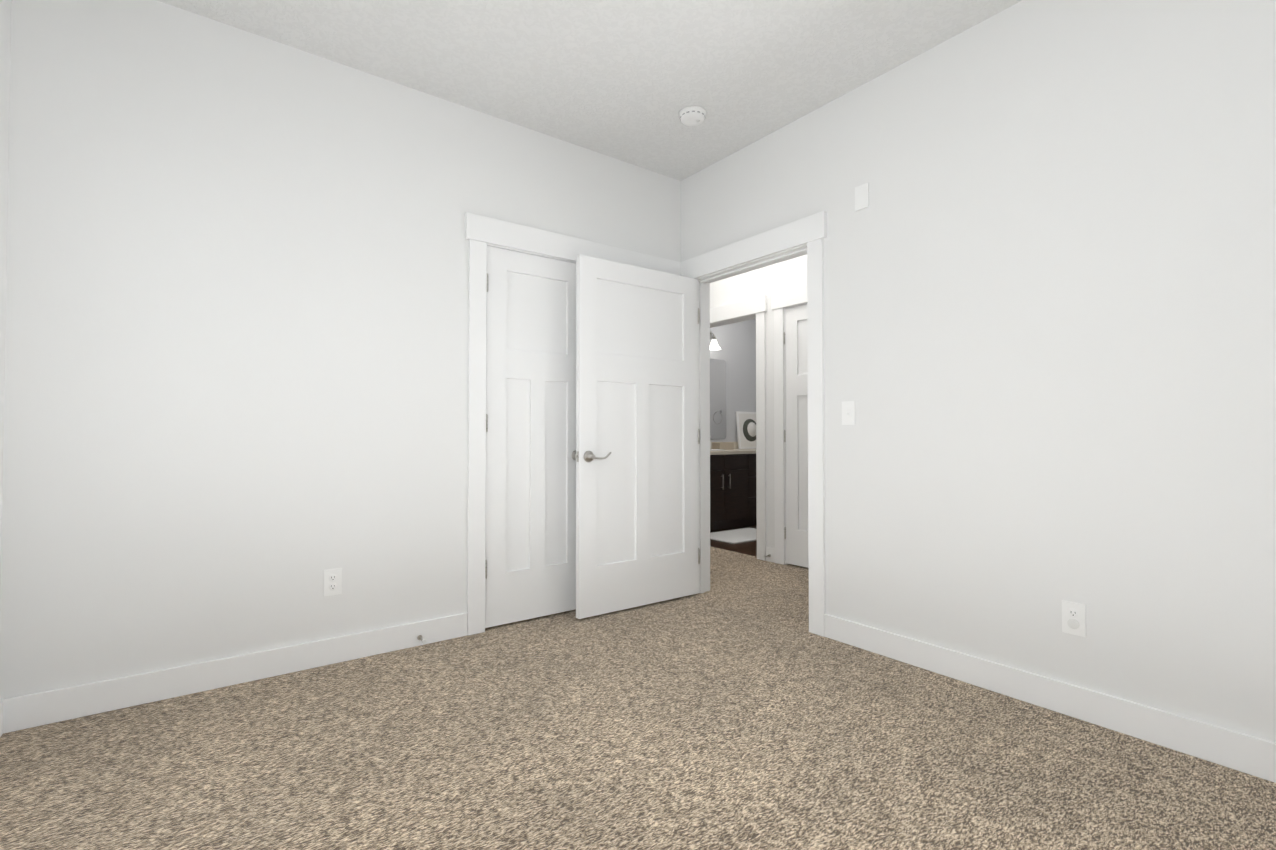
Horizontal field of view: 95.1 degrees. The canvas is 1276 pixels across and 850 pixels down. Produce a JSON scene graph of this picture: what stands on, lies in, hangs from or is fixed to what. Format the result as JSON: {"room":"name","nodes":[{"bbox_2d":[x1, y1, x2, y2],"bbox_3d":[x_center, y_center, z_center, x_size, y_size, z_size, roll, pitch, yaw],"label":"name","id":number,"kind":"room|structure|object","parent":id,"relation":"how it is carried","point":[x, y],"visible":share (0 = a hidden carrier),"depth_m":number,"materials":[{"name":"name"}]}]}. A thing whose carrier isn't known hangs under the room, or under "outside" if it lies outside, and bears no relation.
{"room":"empty bedroom","nodes":[
{"label":"empty bedroom","id":0,"kind":"room"},
{"bbox_2d":[0,0,19,699],"bbox_3d":[-1.156,-0.332,0.463,0.200,2.740,4.020,1,-1,-37],"label":"wall","id":1,"kind":"structure","parent":0,"point":[9,9],"depth_m":2.03,"materials":[{"name":"white paint"}]},
{"bbox_2d":[0,698,11,736],"bbox_3d":[-1.033,0.981,0.458,0.016,0.115,3.900,1,-1,-37],"label":"baseboard","id":2,"kind":"structure","parent":1,"relation":"attached to","point":[5,704],"depth_m":2.01,"materials":[{"name":"white wood"}]},
{"bbox_2d":[4,0,679,698],"bbox_3d":[-0.999,-0.289,3.015,3.090,2.740,0.120,1,-1,-37],"label":"wall","id":3,"kind":"structure","parent":0,"point":[234,280],"depth_m":2.43,"materials":[{"name":"white paint"}]},
{"bbox_2d":[12,613,467,731],"bbox_3d":[-1.529,1.015,2.512,1.626,0.115,0.016,1,-1,-37],"label":"baseboard","id":4,"kind":"structure","parent":3,"relation":"attached to","point":[62,704],"depth_m":2.37,"materials":[{"name":"white wood"}]},
{"bbox_2d":[324,568,341,595],"bbox_3d":[-1.379,0.710,2.634,0.072,0.117,0.009,1,-1,-37],"label":"outlet","id":5,"kind":"object","parent":3,"relation":"attached to","point":[332,581],"visible":1,"depth_m":2.63,"materials":[{"name":"white plastic"}]},
{"bbox_2d":[417,635,425,643],"bbox_3d":[-1.044,1.038,2.820,0.024,0.023,0.076,1,-1,-37],"label":"door stop","id":6,"kind":"object","parent":3,"relation":"attached to","point":[419,637],"visible":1,"depth_m":2.82,"materials":[{"name":"grey metal"}]},
{"bbox_2d":[485,246,575,627],"bbox_3d":[-0.554,0.060,3.252,0.617,2.023,0.098,1,-1,-37],"label":"closet door","id":7,"kind":"structure","parent":3,"relation":"in","point":[530,556],"depth_m":3.24,"materials":[{"name":"white paint"}]},
{"bbox_2d":[465,212,680,635],"bbox_3d":[-0.335,-0.001,3.493,1.480,2.180,0.147,1,-1,-37],"label":"trim","id":8,"kind":"structure","parent":3,"relation":"attached to","point":[482,233],"depth_m":3.05,"materials":[{"name":"white wood"}]},
{"bbox_2d":[157,0,1021,180],"bbox_3d":[0.805,-1.715,3.241,6.640,0.120,6.320,1,-1,-37],"label":"ceiling","id":9,"kind":"structure","parent":0,"point":[627,81],"depth_m":2.61,"materials":[{"name":"white paint"}]},
{"bbox_2d":[679,106,705,125],"bbox_3d":[0.290,-1.635,3.100,0.144,0.046,0.144,1,-1,-37],"label":"smoke detector","id":10,"kind":"object","parent":9,"relation":"attached to","point":[692,115],"visible":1,"depth_m":3.06,"materials":[{"name":"white plastic"}]},
{"bbox_2d":[0,546,1275,849],"bbox_3d":[-0.042,1.124,2.559,4.525,0.100,6.320,1,-1,-37],"label":"floor carpet","id":11,"kind":"object","parent":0,"point":[738,706],"visible":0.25,"depth_m":1.85,"materials":[{"name":"beige carpet"}]},
{"bbox_2d":[710,319,755,441],"bbox_3d":[0.633,-0.246,5.568,0.003,2.740,2.090,1,-1,-37],"label":"wall","id":12,"kind":"structure","parent":0,"point":[736,352],"depth_m":5.22,"materials":[{"name":"white paint"}]},
{"bbox_2d":[710,331,719,349],"bbox_3d":[0.760,-0.997,6.709,0.428,0.230,0.194,1,-1,-37],"label":"sconce","id":13,"kind":"object","parent":12,"relation":"attached to","point":[714,345],"visible":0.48,"depth_m":6.75,"materials":[{"name":"white glass"}]},
{"bbox_2d":[710,359,725,438],"bbox_3d":[0.644,-0.312,6.728,1.050,0.950,0.006,1,-1,-37],"label":"bathroom mirror","id":14,"kind":"object","parent":12,"relation":"attached to","point":[717,399],"visible":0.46,"depth_m":6.96,"materials":[{"name":"grey mirror"}]},
{"bbox_2d":[710,442,755,449],"bbox_3d":[0.858,0.246,6.869,1.924,0.090,0.020,1,-1,-37],"label":"backsplash","id":15,"kind":"structure","parent":12,"relation":"attached to","point":[735,443],"depth_m":6.95,"materials":[{"name":"beige stone"}]},
{"bbox_2d":[710,526,756,555],"bbox_3d":[2.616,1.157,4.549,2.115,0.100,6.320,1,-1,-37],"label":"floor","id":16,"kind":"structure","parent":0,"point":[749,548],"depth_m":5.38,"materials":[{"name":"brown wood"}]},
{"bbox_2d":[710,528,756,543],"bbox_3d":[1.057,1.123,5.943,0.800,0.014,0.540,1,-1,-37],"label":"bath mat","id":17,"kind":"object","parent":16,"relation":"on","point":[736,536],"visible":0.56,"depth_m":5.89,"materials":[{"name":"white fabric"}]},
{"bbox_2d":[710,454,756,531],"bbox_3d":[1.027,0.732,6.636,1.924,0.820,0.582,1,-1,-37],"label":"bathroom vanity","id":18,"kind":"object","parent":16,"relation":"on","point":[732,489],"depth_m":6.32,"materials":[{"name":"brown wood"}]},
{"bbox_2d":[710,450,755,453],"bbox_3d":[1.024,0.305,6.646,1.924,0.035,0.573,1,-1,-37],"label":"countertop","id":19,"kind":"structure","parent":18,"relation":"on","point":[711,451],"depth_m":6.33,"materials":[{"name":"beige stone"}]},
{"bbox_2d":[712,442,733,449],"bbox_3d":[0.996,0.247,6.824,0.230,0.085,0.120,1,-1,-37],"label":"tissue box","id":20,"kind":"object","parent":19,"relation":"on","point":[724,445],"visible":0.83,"depth_m":6.78,"materials":[{"name":"beige"}]},
{"bbox_2d":[736,411,755,448],"bbox_3d":[1.390,0.066,7.236,0.440,0.460,0.070,1,-1,-37],"label":"framed picture","id":21,"kind":"object","parent":19,"relation":"on","point":[746,427],"visible":0.85,"depth_m":7.18,"materials":[{"name":"white paper"}]},
{"bbox_2d":[710,254,806,547],"bbox_3d":[1.737,-0.273,3.990,0.120,2.740,6.200,1,-1,-37],"label":"wall","id":22,"kind":"structure","parent":0,"point":[779,276],"depth_m":4.75,"materials":[{"name":"white paint"}]},
{"bbox_2d":[710,295,766,560],"bbox_3d":[0.800,0.028,5.237,0.172,2.180,1.047,1,-1,-37],"label":"door frame","id":23,"kind":"structure","parent":22,"relation":"attached to","point":[744,310],"depth_m":4.83,"materials":[{"name":"white wood"}]},
{"bbox_2d":[771,285,806,564],"bbox_3d":[1.445,0.013,4.337,0.126,2.180,1.048,1,-1,-37],"label":"door frame","id":24,"kind":"structure","parent":22,"relation":"attached to","point":[782,301],"depth_m":4.66,"materials":[{"name":"white wood"}]},
{"bbox_2d":[783,304,807,567],"bbox_3d":[1.422,0.078,4.326,0.047,2.023,0.819,1,-1,-37],"label":"door","id":25,"kind":"structure","parent":22,"relation":"in","point":[796,431],"depth_m":4.56,"materials":[{"name":"white paint"}]},
{"bbox_2d":[680,0,1275,742],"bbox_3d":[1.027,-0.289,3.021,0.120,2.740,5.500,1,-1,-37],"label":"wall","id":26,"kind":"structure","parent":0,"point":[1050,308],"depth_m":2.19,"materials":[{"name":"white paint"}]},
{"bbox_2d":[575,254,699,618],"bbox_3d":[0.018,0.064,3.510,0.903,2.023,0.164,1,-1,-37],"label":"entry door","id":27,"kind":"structure","parent":26,"relation":"in","point":[637,437],"depth_m":3.46,"materials":[{"name":"white paint"}]},
{"bbox_2d":[681,211,826,636],"bbox_3d":[0.681,-0.001,3.478,0.172,2.180,1.138,1,-1,-37],"label":"door frame","id":28,"kind":"structure","parent":26,"relation":"attached to","point":[800,237],"depth_m":3.12,"materials":[{"name":"white wood"}]},
{"bbox_2d":[842,401,854,424],"bbox_3d":[1.039,-0.059,2.886,0.017,0.117,0.072,1,-1,-37],"label":"light switch","id":29,"kind":"object","parent":26,"relation":"attached to","point":[848,412],"visible":1,"depth_m":2.88,"materials":[{"name":"white plastic"}]},
{"bbox_2d":[855,183,868,210],"bbox_3d":[1.091,-1.111,2.842,0.007,0.117,0.072,1,-1,-37],"label":"electrical outlet cover","id":30,"kind":"object","parent":26,"relation":"attached to","point":[861,196],"visible":1,"depth_m":2.84,"materials":[{"name":"white plastic"}]},
{"bbox_2d":[824,614,1275,782],"bbox_3d":[1.779,1.005,1.880,0.016,0.115,2.747,1,-1,-37],"label":"baseboard","id":31,"kind":"structure","parent":26,"relation":"attached to","point":[1226,747],"depth_m":2.11,"materials":[{"name":"white wood"}]},
{"bbox_2d":[1062,600,1085,636],"bbox_3d":[1.595,0.709,2.135,0.011,0.117,0.072,1,-1,-37],"label":"outlet","id":32,"kind":"object","parent":26,"relation":"attached to","point":[1073,618],"visible":1,"depth_m":2.13,"materials":[{"name":"white plastic"}]}
]}

